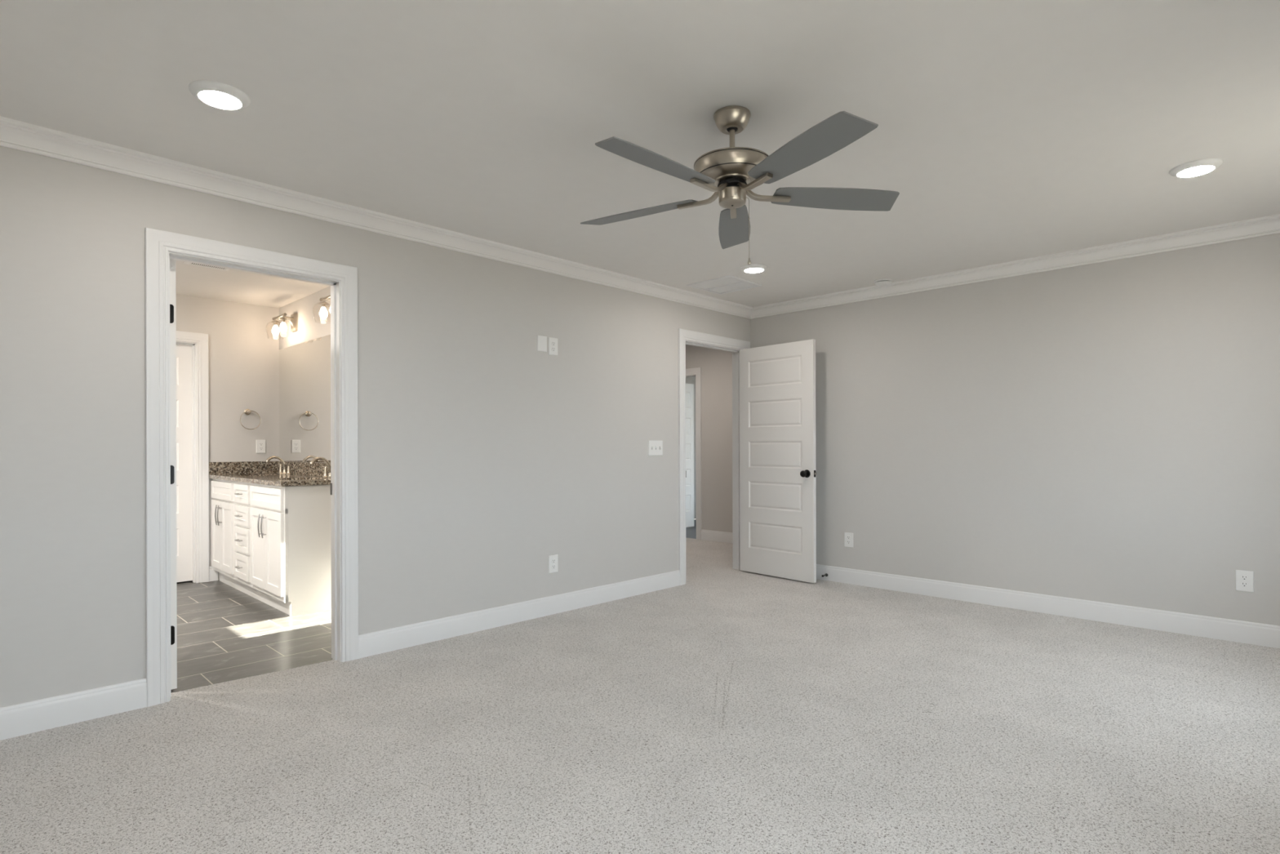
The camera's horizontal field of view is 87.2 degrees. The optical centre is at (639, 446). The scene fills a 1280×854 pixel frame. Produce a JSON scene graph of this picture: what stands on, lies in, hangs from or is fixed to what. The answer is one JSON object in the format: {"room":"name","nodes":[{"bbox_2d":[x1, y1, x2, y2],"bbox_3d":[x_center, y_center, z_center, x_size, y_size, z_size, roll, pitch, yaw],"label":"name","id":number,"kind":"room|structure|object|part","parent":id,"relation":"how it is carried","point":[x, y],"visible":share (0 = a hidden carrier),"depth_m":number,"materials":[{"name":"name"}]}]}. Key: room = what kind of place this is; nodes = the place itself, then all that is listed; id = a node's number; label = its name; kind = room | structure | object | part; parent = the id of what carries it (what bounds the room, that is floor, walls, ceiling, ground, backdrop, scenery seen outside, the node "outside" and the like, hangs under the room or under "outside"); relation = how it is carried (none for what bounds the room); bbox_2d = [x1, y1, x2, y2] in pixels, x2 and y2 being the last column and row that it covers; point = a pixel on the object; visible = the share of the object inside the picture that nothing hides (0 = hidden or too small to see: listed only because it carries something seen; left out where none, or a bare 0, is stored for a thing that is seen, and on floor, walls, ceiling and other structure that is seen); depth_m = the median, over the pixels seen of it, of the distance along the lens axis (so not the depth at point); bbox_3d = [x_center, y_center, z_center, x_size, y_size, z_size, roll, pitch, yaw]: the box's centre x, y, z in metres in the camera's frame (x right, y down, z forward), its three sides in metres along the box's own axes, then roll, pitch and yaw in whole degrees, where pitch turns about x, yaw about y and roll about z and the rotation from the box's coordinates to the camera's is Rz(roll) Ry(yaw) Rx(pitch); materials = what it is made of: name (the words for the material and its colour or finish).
{"room":"empty bedroom","nodes":[
{"label":"empty bedroom","id":0,"kind":"room"},
{"bbox_2d":[176,293,279,580],"bbox_3d":[-2.912,-0.062,6.715,0.120,2.440,7.433,0,0,44],"label":"wall","id":1,"kind":"structure","parent":0,"point":[244,362],"depth_m":5.96,"materials":[{"name":"beige paint"}]},
{"bbox_2d":[176,344,192,582],"bbox_3d":[-4.094,0.134,5.504,0.108,2.030,0.752,0,0,44],"label":"door","id":2,"kind":"structure","parent":1,"relation":"in","point":[184,353],"depth_m":5.74,"materials":[{"name":"white paint"}]},
{"bbox_2d":[176,330,208,582],"bbox_3d":[-4.086,0.097,5.497,0.140,2.134,0.940,0,0,44],"label":"door frame","id":3,"kind":"structure","parent":1,"relation":"attached to","point":[199,342],"depth_m":5.76,"materials":[{"name":"white paint"}]},
{"bbox_2d":[208,566,217,581],"bbox_3d":[-4.557,1.099,4.929,0.014,0.126,2.546,0,0,44],"label":"baseboard","id":4,"kind":"structure","parent":1,"relation":"attached to","point":[213,575],"depth_m":5.81,"materials":[{"name":"white paint"}]},
{"bbox_2d":[240,408,261,429],"bbox_3d":[-3.482,-0.246,6.000,0.062,0.187,0.172,0,0,44],"label":"towel ring","id":5,"kind":"object","parent":1,"relation":"attached to","point":[246,411],"visible":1,"depth_m":5.99,"materials":[{"name":"silver metal"}]},
{"bbox_2d":[256,440,266,453],"bbox_3d":[-3.432,-0.004,6.089,0.009,0.120,0.079,0,0,44],"label":"wall outlet","id":6,"kind":"object","parent":1,"relation":"attached to","point":[260,444],"visible":1,"depth_m":6.09,"materials":[{"name":"white plastic"}]},
{"bbox_2d":[279,285,330,462],"bbox_3d":[-2.240,-0.064,5.226,2.920,2.440,0.120,0,0,44],"label":"wall","id":7,"kind":"structure","parent":0,"point":[308,328],"depth_m":5.71,"materials":[{"name":"beige paint"}]},
{"bbox_2d":[266,312,297,337],"bbox_3d":[-3.101,-1.057,5.836,0.346,0.220,0.205,0,0,44],"label":"vanity light","id":8,"kind":"object","parent":7,"relation":"attached to","point":[294,317],"visible":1,"depth_m":5.86,"materials":[{"name":"white glass"}]},
{"bbox_3d":[-3.190,-1.020,5.885,0.058,0.088,0.059,0,0,44],"label":"bulb","id":9,"kind":"part","parent":8,"relation":"part of","materials":[{"name":"white glass"}]},
{"bbox_3d":[-3.050,-1.114,5.748,0.072,0.050,0.072,0,0,44],"label":"stem","id":10,"kind":"part","parent":8,"relation":"part of","materials":[{"name":"silver metal"}]},
{"bbox_3d":[-3.050,-1.021,5.748,0.058,0.088,0.059,0,0,44],"label":"bulb","id":11,"kind":"part","parent":8,"relation":"part of","materials":[{"name":"white glass"}]},
{"bbox_2d":[277,461,328,475],"bbox_3d":[-2.681,0.183,5.556,1.824,0.108,0.020,0,0,44],"label":"backsplash","id":12,"kind":"structure","parent":7,"relation":"attached to","point":[296,468],"depth_m":5.68,"materials":[{"name":"brown stone"}]},
{"bbox_2d":[279,334,330,462],"bbox_3d":[-2.671,-0.384,5.557,1.807,1.022,0.006,0,0,44],"label":"wall mirror","id":13,"kind":"object","parent":7,"relation":"attached to","point":[304,368],"visible":0.57,"depth_m":5.72,"materials":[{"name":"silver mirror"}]},
{"bbox_2d":[312,294,330,319],"bbox_3d":[-2.324,-1.059,5.079,0.346,0.220,0.205,0,0,44],"label":"vanity light","id":14,"kind":"object","parent":7,"relation":"attached to","point":[323,313],"visible":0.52,"depth_m":5.11,"materials":[{"name":"white glass"}]},
{"bbox_3d":[-2.414,-1.115,5.127,0.072,0.050,0.072,0,0,44],"label":"stem","id":15,"kind":"part","parent":14,"relation":"part of","materials":[{"name":"silver metal"}]},
{"bbox_3d":[-2.413,-1.022,5.127,0.058,0.088,0.059,0,0,44],"label":"bulb","id":16,"kind":"part","parent":14,"relation":"part of","materials":[{"name":"white glass"}]},
{"bbox_2d":[0,146,750,706],"bbox_3d":[-0.736,-0.068,4.592,0.120,2.440,7.433,0,0,44],"label":"wall","id":17,"kind":"structure","parent":0,"point":[486,455],"depth_m":3.78,"materials":[{"name":"beige paint"}]},
{"bbox_2d":[0,677,146,740],"bbox_3d":[-2.734,1.095,2.444,0.014,0.126,1.535,0,0,44],"label":"baseboard","id":18,"kind":"structure","parent":17,"relation":"attached to","point":[42,714],"depth_m":2.80,"materials":[{"name":"white paint"}]},
{"bbox_2d":[169,258,177,689],"bbox_3d":[-2.478,0.130,3.436,0.757,2.030,0.180,0,0,44],"label":"door","id":19,"kind":"structure","parent":17,"relation":"in","point":[172,262],"depth_m":3.18,"materials":[{"name":"white paint"}]},
{"bbox_2d":[144,226,358,706],"bbox_3d":[-1.920,0.091,3.378,0.159,2.134,0.942,0,0,44],"label":"door frame","id":20,"kind":"structure","parent":17,"relation":"attached to","point":[161,246],"depth_m":3.30,"materials":[{"name":"white paint"}]},
{"bbox_2d":[358,569,679,658],"bbox_3d":[-0.607,1.089,4.625,0.014,0.126,2.673,0,0,44],"label":"baseboard","id":21,"kind":"structure","parent":17,"relation":"attached to","point":[375,642],"depth_m":4.33,"materials":[{"name":"white paint"}]},
{"bbox_2d":[537,335,546,351],"bbox_3d":[-0.666,-0.702,4.575,0.007,0.106,0.080,0,0,44],"label":"blank plate","id":22,"kind":"object","parent":17,"relation":"attached to","point":[541,340],"visible":1,"depth_m":4.57,"materials":[{"name":"white plastic"}]},
{"bbox_2d":[548,337,557,355],"bbox_3d":[-0.598,-0.692,4.643,0.009,0.120,0.079,0,0,44],"label":"wall outlet","id":23,"kind":"object","parent":17,"relation":"attached to","point":[553,342],"visible":1,"depth_m":4.64,"materials":[{"name":"white plastic"}]},
{"bbox_2d":[548,554,557,573],"bbox_3d":[-0.597,0.808,4.640,0.009,0.120,0.079,0,0,44],"label":"wall outlet","id":24,"kind":"object","parent":17,"relation":"attached to","point":[553,559],"visible":1,"depth_m":4.63,"materials":[{"name":"white plastic"}]},
{"bbox_2d":[0,115,1279,319],"bbox_3d":[0.377,-1.246,2.642,4.200,0.090,6.200,0,0,44],"label":"crown molding","id":25,"kind":"structure","parent":17,"relation":"attached to","point":[14,134],"depth_m":3.98,"materials":[{"name":"white paint"}]},
{"bbox_2d":[648,440,662,455],"bbox_3d":[0.130,0.010,5.379,0.020,0.120,0.165,0,0,44],"label":"light switch","id":26,"kind":"object","parent":17,"relation":"attached to","point":[655,447],"visible":1,"depth_m":5.38,"materials":[{"name":"white plastic"}]},
{"bbox_2d":[678,328,750,585],"bbox_3d":[0.628,0.084,5.989,0.159,2.134,1.009,0,0,44],"label":"door frame","id":27,"kind":"structure","parent":17,"relation":"attached to","point":[685,336],"depth_m":5.82,"materials":[{"name":"white paint"}]},
{"bbox_3d":[0.578,0.083,6.038,0.020,2.131,1.009,0,0,44],"label":"casing","id":28,"kind":"part","parent":27,"relation":"part of","materials":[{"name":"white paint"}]},
{"bbox_2d":[739,338,816,582],"bbox_3d":[1.195,0.120,5.903,0.180,2.030,0.818,0,0,-41],"label":"door","id":29,"kind":"structure","parent":17,"relation":"in","point":[778,460],"depth_m":5.86,"materials":[{"name":"white paint"}]},
{"bbox_3d":[1.375,0.225,5.617,0.072,0.068,0.068,0,0,-41],"label":"knob","id":30,"kind":"part","parent":29,"relation":"part of","materials":[{"name":"black metal"}]},
{"bbox_2d":[0,0,1279,307],"bbox_3d":[0.488,-1.366,5.586,8.450,0.150,10.870,0,0,44],"label":"ceiling","id":31,"kind":"structure","parent":0,"point":[1007,131],"depth_m":2.56,"materials":[{"name":"paint"}]},
{"bbox_2d":[183,262,229,271],"bbox_3d":[-2.991,-1.278,4.692,0.270,0.008,0.270,0,0,44],"label":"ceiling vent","id":32,"kind":"object","parent":31,"relation":"in","point":[186,263],"visible":0.36,"depth_m":4.75,"materials":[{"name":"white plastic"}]},
{"bbox_2d":[188,80,250,110],"bbox_3d":[-1.532,-1.274,2.454,0.192,0.024,0.192,0,0,44],"label":"recessed light","id":33,"kind":"object","parent":31,"relation":"in","point":[218,95],"visible":1,"depth_m":2.42,"materials":[{"name":"white plastic"}]},
{"bbox_2d":[198,90,241,109],"bbox_3d":[-1.532,-1.264,2.454,0.134,0.005,0.134,0,0,44],"label":"diffuser","id":34,"kind":"object","parent":33,"relation":"attached to","point":[224,100],"depth_m":2.44,"materials":[{"name":"white plastic"}]},
{"bbox_2d":[686,275,762,294],"bbox_3d":[0.674,-1.285,5.356,0.425,0.014,0.430,0,0,44],"label":"ceiling vent","id":35,"kind":"object","parent":31,"relation":"in","point":[729,283],"visible":1,"depth_m":5.34,"materials":[{"name":"white metal"}]},
{"bbox_2d":[580,105,899,264],"bbox_3d":[0.331,-0.999,2.573,1.304,0.583,1.249,0,0,44],"label":"ceiling fan","id":36,"kind":"object","parent":31,"relation":"hanging from","point":[731,173],"visible":1,"depth_m":2.53,"materials":[{"name":"grey wood"}]},
{"bbox_3d":[-0.003,-0.978,2.816,0.518,0.006,0.145,-1,12,29],"label":"blade","id":37,"kind":"part","parent":36,"relation":"part of","materials":[{"name":"grey wood"}]},
{"bbox_3d":[0.063,-0.982,2.326,0.518,0.006,0.145,0,12,-44],"label":"blade","id":38,"kind":"part","parent":36,"relation":"part of","materials":[{"name":"grey wood"}]},
{"bbox_3d":[0.240,-0.989,2.676,0.194,0.051,0.025,0,7,29],"label":"blade arm","id":39,"kind":"part","parent":36,"relation":"part of","materials":[{"name":"silver metal"}]},
{"bbox_3d":[0.263,-0.989,2.517,0.194,0.051,0.025,0,7,-44],"label":"blade arm","id":40,"kind":"part","parent":36,"relation":"part of","materials":[{"name":"silver metal"}]},
{"bbox_3d":[0.378,-0.989,2.745,0.025,0.051,0.194,-7,-1,9],"label":"blade arm","id":41,"kind":"part","parent":36,"relation":"part of","materials":[{"name":"silver metal"}]},
{"bbox_3d":[0.424,-0.983,3.022,0.145,0.006,0.518,-12,-2,9],"label":"blade","id":42,"kind":"part","parent":36,"relation":"part of","materials":[{"name":"grey wood"}]},
{"bbox_3d":[0.418,-0.851,2.613,0.014,0.239,0.002,0,0,-2],"label":"pull chain","id":43,"kind":"part","parent":36,"relation":"part of","materials":[{"name":"silver metal"}]},
{"bbox_3d":[0.423,-0.990,2.493,0.025,0.051,0.194,8,-4,-27],"label":"blade arm","id":44,"kind":"part","parent":36,"relation":"part of","materials":[{"name":"silver metal"}]},
{"bbox_3d":[0.492,-0.990,2.632,0.194,0.051,0.025,0,-7,-8],"label":"blade arm","id":45,"kind":"part","parent":36,"relation":"part of","materials":[{"name":"silver metal"}]},
{"bbox_3d":[0.551,-0.987,2.244,0.145,0.006,0.518,13,-6,-27],"label":"blade","id":46,"kind":"part","parent":36,"relation":"part of","materials":[{"name":"grey wood"}]},
{"bbox_3d":[0.780,-0.986,2.671,0.518,0.006,0.145,0,-12,-8],"label":"blade","id":47,"kind":"part","parent":36,"relation":"part of","materials":[{"name":"grey wood"}]},
{"bbox_2d":[740,263,767,272],"bbox_3d":[0.822,-1.280,4.846,0.192,0.024,0.192,0,0,44],"label":"recessed light","id":48,"kind":"object","parent":31,"relation":"in","point":[753,268],"visible":1,"depth_m":4.80,"materials":[{"name":"white plastic"}]},
{"bbox_2d":[744,267,763,272],"bbox_3d":[0.822,-1.271,4.846,0.134,0.005,0.134,0,0,44],"label":"diffuser","id":49,"kind":"object","parent":48,"relation":"attached to","point":[746,269],"depth_m":4.82,"materials":[{"name":"white"}]},
{"bbox_2d":[874,278,893,286],"bbox_3d":[1.895,-1.274,5.232,0.140,0.042,0.140,0,0,44],"label":"smoke detector","id":50,"kind":"object","parent":31,"relation":"attached to","point":[882,282],"visible":1,"depth_m":5.19,"materials":[{"name":"white plastic"}]},
{"bbox_3d":[1.895,-1.289,5.232,0.140,0.013,0.140,0,0,44],"label":"plate","id":51,"kind":"part","parent":50,"relation":"part of","materials":[{"name":"white plastic"}]},
{"bbox_2d":[1168,158,1222,177],"bbox_3d":[2.576,-1.285,3.117,0.192,0.024,0.192,0,0,44],"label":"recessed light","id":52,"kind":"object","parent":31,"relation":"in","point":[1201,166],"visible":1,"depth_m":3.08,"materials":[{"name":"white plastic"}]},
{"bbox_2d":[1177,165,1214,177],"bbox_3d":[2.576,-1.275,3.117,0.134,0.005,0.134,0,0,44],"label":"diffuser","id":53,"kind":"object","parent":52,"relation":"attached to","point":[1182,171],"depth_m":3.10,"materials":[{"name":"white plastic"}]},
{"bbox_2d":[0,519,1279,853],"bbox_3d":[0.488,1.179,5.614,8.200,0.060,10.600,0,0,44],"label":"floor","id":54,"kind":"structure","parent":0,"point":[731,711],"depth_m":2.65,"materials":[{"name":"beige carpet"}]},
{"bbox_2d":[211,478,331,616],"bbox_3d":[-2.886,0.716,5.358,1.805,0.890,0.590,0,0,44],"label":"vanity cabinet","id":55,"kind":"object","parent":54,"relation":"on","point":[270,544],"visible":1,"depth_m":4.74,"materials":[{"name":"white paint"}]},
{"bbox_3d":[-3.574,0.738,5.683,0.295,0.568,0.019,0,0,44],"label":"cabinet door","id":56,"kind":"part","parent":55,"relation":"part of","materials":[{"name":"white paint"}]},
{"bbox_3d":[-3.509,0.565,5.580,0.011,0.166,0.037,0,0,44],"label":"handle","id":57,"kind":"part","parent":55,"relation":"part of","materials":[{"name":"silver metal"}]},
{"bbox_3d":[-3.464,0.564,5.536,0.011,0.166,0.037,0,0,44],"label":"handle","id":58,"kind":"part","parent":55,"relation":"part of","materials":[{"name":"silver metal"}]},
{"bbox_3d":[-3.467,0.364,5.578,0.594,0.146,0.019,0,0,44],"label":"drawer","id":59,"kind":"part","parent":55,"relation":"part of","materials":[{"name":"white paint"}]},
{"bbox_3d":[-3.360,0.737,5.474,0.295,0.568,0.019,0,0,44],"label":"cabinet door","id":60,"kind":"part","parent":55,"relation":"part of","materials":[{"name":"white paint"}]},
{"bbox_3d":[-3.077,0.532,5.198,0.356,0.148,0.019,0,0,44],"label":"drawer","id":61,"kind":"part","parent":55,"relation":"part of","materials":[{"name":"white paint"}]},
{"bbox_3d":[-3.077,0.363,5.198,0.356,0.146,0.019,0,0,44],"label":"drawer","id":62,"kind":"part","parent":55,"relation":"part of","materials":[{"name":"white paint"}]},
{"bbox_3d":[-3.076,0.927,5.198,0.356,0.187,0.019,0,0,44],"label":"drawer","id":63,"kind":"part","parent":55,"relation":"part of","materials":[{"name":"white paint"}]},
{"bbox_3d":[-3.076,0.720,5.198,0.356,0.187,0.019,0,0,44],"label":"drawer","id":64,"kind":"part","parent":55,"relation":"part of","materials":[{"name":"white paint"}]},
{"bbox_3d":[-3.045,0.665,5.194,1.805,0.787,0.019,0,0,44],"label":"frame","id":65,"kind":"part","parent":55,"relation":"part of","materials":[{"name":"white paint"}]},
{"bbox_3d":[-2.789,0.736,4.917,0.333,0.568,0.019,0,0,44],"label":"cabinet door","id":66,"kind":"part","parent":55,"relation":"part of","materials":[{"name":"white paint"}]},
{"bbox_3d":[-2.711,0.562,4.802,0.011,0.166,0.037,0,0,44],"label":"handle","id":67,"kind":"part","parent":55,"relation":"part of","materials":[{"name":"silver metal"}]},
{"bbox_3d":[-2.666,0.562,4.757,0.011,0.166,0.037,0,0,44],"label":"handle","id":68,"kind":"part","parent":55,"relation":"part of","materials":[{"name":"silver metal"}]},
{"bbox_3d":[-2.669,0.362,4.800,0.670,0.146,0.019,0,0,44],"label":"drawer","id":69,"kind":"part","parent":55,"relation":"part of","materials":[{"name":"white paint"}]},
{"bbox_2d":[208,461,330,486],"bbox_3d":[-2.871,0.199,5.362,1.824,0.138,0.564,0,0,44],"label":"countertop","id":70,"kind":"structure","parent":55,"relation":"on","point":[304,473],"depth_m":5.68,"materials":[{"name":"brown stone"}]},
{"bbox_2d":[265,455,292,474],"bbox_3d":[-3.119,0.158,5.881,0.213,0.161,0.213,0,0,-1],"label":"faucet","id":71,"kind":"object","parent":70,"relation":"on","point":[283,466],"visible":0.99,"depth_m":5.86,"materials":[{"name":"silver metal"}]},
{"bbox_3d":[-3.160,0.143,5.837,0.029,0.132,0.169,0,0,44],"label":"spout","id":72,"kind":"part","parent":71,"relation":"part of","materials":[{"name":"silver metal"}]},
{"bbox_3d":[-3.182,0.196,5.957,0.048,0.086,0.048,0,0,44],"label":"handle","id":73,"kind":"part","parent":71,"relation":"part of","materials":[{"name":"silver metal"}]},
{"bbox_3d":[-3.039,0.195,5.818,0.048,0.086,0.048,0,0,44],"label":"handle","id":74,"kind":"part","parent":71,"relation":"part of","materials":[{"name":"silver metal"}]},
{"bbox_2d":[310,457,330,477],"bbox_3d":[-2.385,0.156,5.165,0.213,0.161,0.213,0,0,-1],"label":"faucet","id":75,"kind":"object","parent":70,"relation":"on","point":[326,472],"visible":0.59,"depth_m":5.15,"materials":[{"name":"silver metal"}]},
{"bbox_3d":[-2.448,0.194,5.242,0.048,0.086,0.048,0,0,44],"label":"handle","id":76,"kind":"part","parent":75,"relation":"part of","materials":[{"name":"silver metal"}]},
{"bbox_3d":[-2.548,0.735,4.682,0.333,0.568,0.019,0,0,44],"label":"cabinet door","id":77,"kind":"part","parent":55,"relation":"part of","materials":[{"name":"white paint"}]},
{"bbox_3d":[-2.228,0.714,4.770,0.042,0.890,0.514,0,0,44],"label":"panel","id":78,"kind":"part","parent":55,"relation":"part of","materials":[{"name":"white paint"}]},
{"bbox_2d":[685,344,732,532],"bbox_3d":[0.770,-0.072,8.399,3.040,2.440,0.120,0,0,44],"label":"wall","id":79,"kind":"structure","parent":0,"point":[716,365],"depth_m":8.17,"materials":[{"name":"beige paint"}]},
{"bbox_2d":[685,383,693,527],"bbox_3d":[0.479,0.122,9.336,0.035,2.030,0.800,0,0,44],"label":"door","id":80,"kind":"structure","parent":79,"relation":"in","point":[689,387],"depth_m":9.55,"materials":[{"name":"white paint"}]},
{"bbox_2d":[685,367,702,539],"bbox_3d":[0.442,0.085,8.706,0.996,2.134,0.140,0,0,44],"label":"door frame","id":81,"kind":"structure","parent":79,"relation":"attached to","point":[690,372],"depth_m":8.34,"materials":[{"name":"white paint"}]},
{"bbox_2d":[701,529,733,543],"bbox_3d":[1.283,1.084,7.808,1.458,0.126,0.014,0,0,44],"label":"baseboard","id":82,"kind":"structure","parent":79,"relation":"attached to","point":[706,535],"depth_m":8.14,"materials":[{"name":"white paint"}]},
{"bbox_2d":[750,233,1279,626],"bbox_3d":[2.640,-0.077,4.852,4.350,2.440,0.120,0,0,44],"label":"wall","id":83,"kind":"structure","parent":0,"point":[1108,432],"depth_m":4.52,"materials":[{"name":"beige paint"}]},
{"bbox_2d":[844,532,853,546],"bbox_3d":[1.750,0.779,5.633,0.079,0.120,0.009,0,0,44],"label":"wall outlet","id":84,"kind":"object","parent":83,"relation":"attached to","point":[848,537],"visible":1,"depth_m":5.63,"materials":[{"name":"white plastic"}]},
{"bbox_2d":[816,564,1279,648],"bbox_3d":[2.538,1.080,4.852,4.200,0.126,0.027,0,0,44],"label":"baseboard","id":85,"kind":"structure","parent":83,"relation":"attached to","point":[1228,629],"depth_m":4.50,"materials":[{"name":"white paint"}]},
{"bbox_2d":[1235,569,1253,591],"bbox_3d":[3.516,0.780,3.910,0.079,0.120,0.009,0,0,44],"label":"wall outlet","id":86,"kind":"object","parent":83,"relation":"attached to","point":[1244,580],"visible":1,"depth_m":3.91,"materials":[{"name":"white plastic"}]},
{"bbox_2d":[1240,582,1248,586],"bbox_3d":[3.515,0.800,3.909,0.034,0.027,0.003,0,0,44],"label":"receptacle","id":87,"kind":"object","parent":86,"relation":"attached to","point":[1242,584],"depth_m":3.91,"materials":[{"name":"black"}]},
{"bbox_2d":[1240,575,1248,580],"bbox_3d":[3.514,0.761,3.909,0.034,0.027,0.003,0,0,44],"label":"receptacle","id":88,"kind":"object","parent":86,"relation":"attached to","point":[1242,577],"depth_m":3.91,"materials":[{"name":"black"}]}
]}

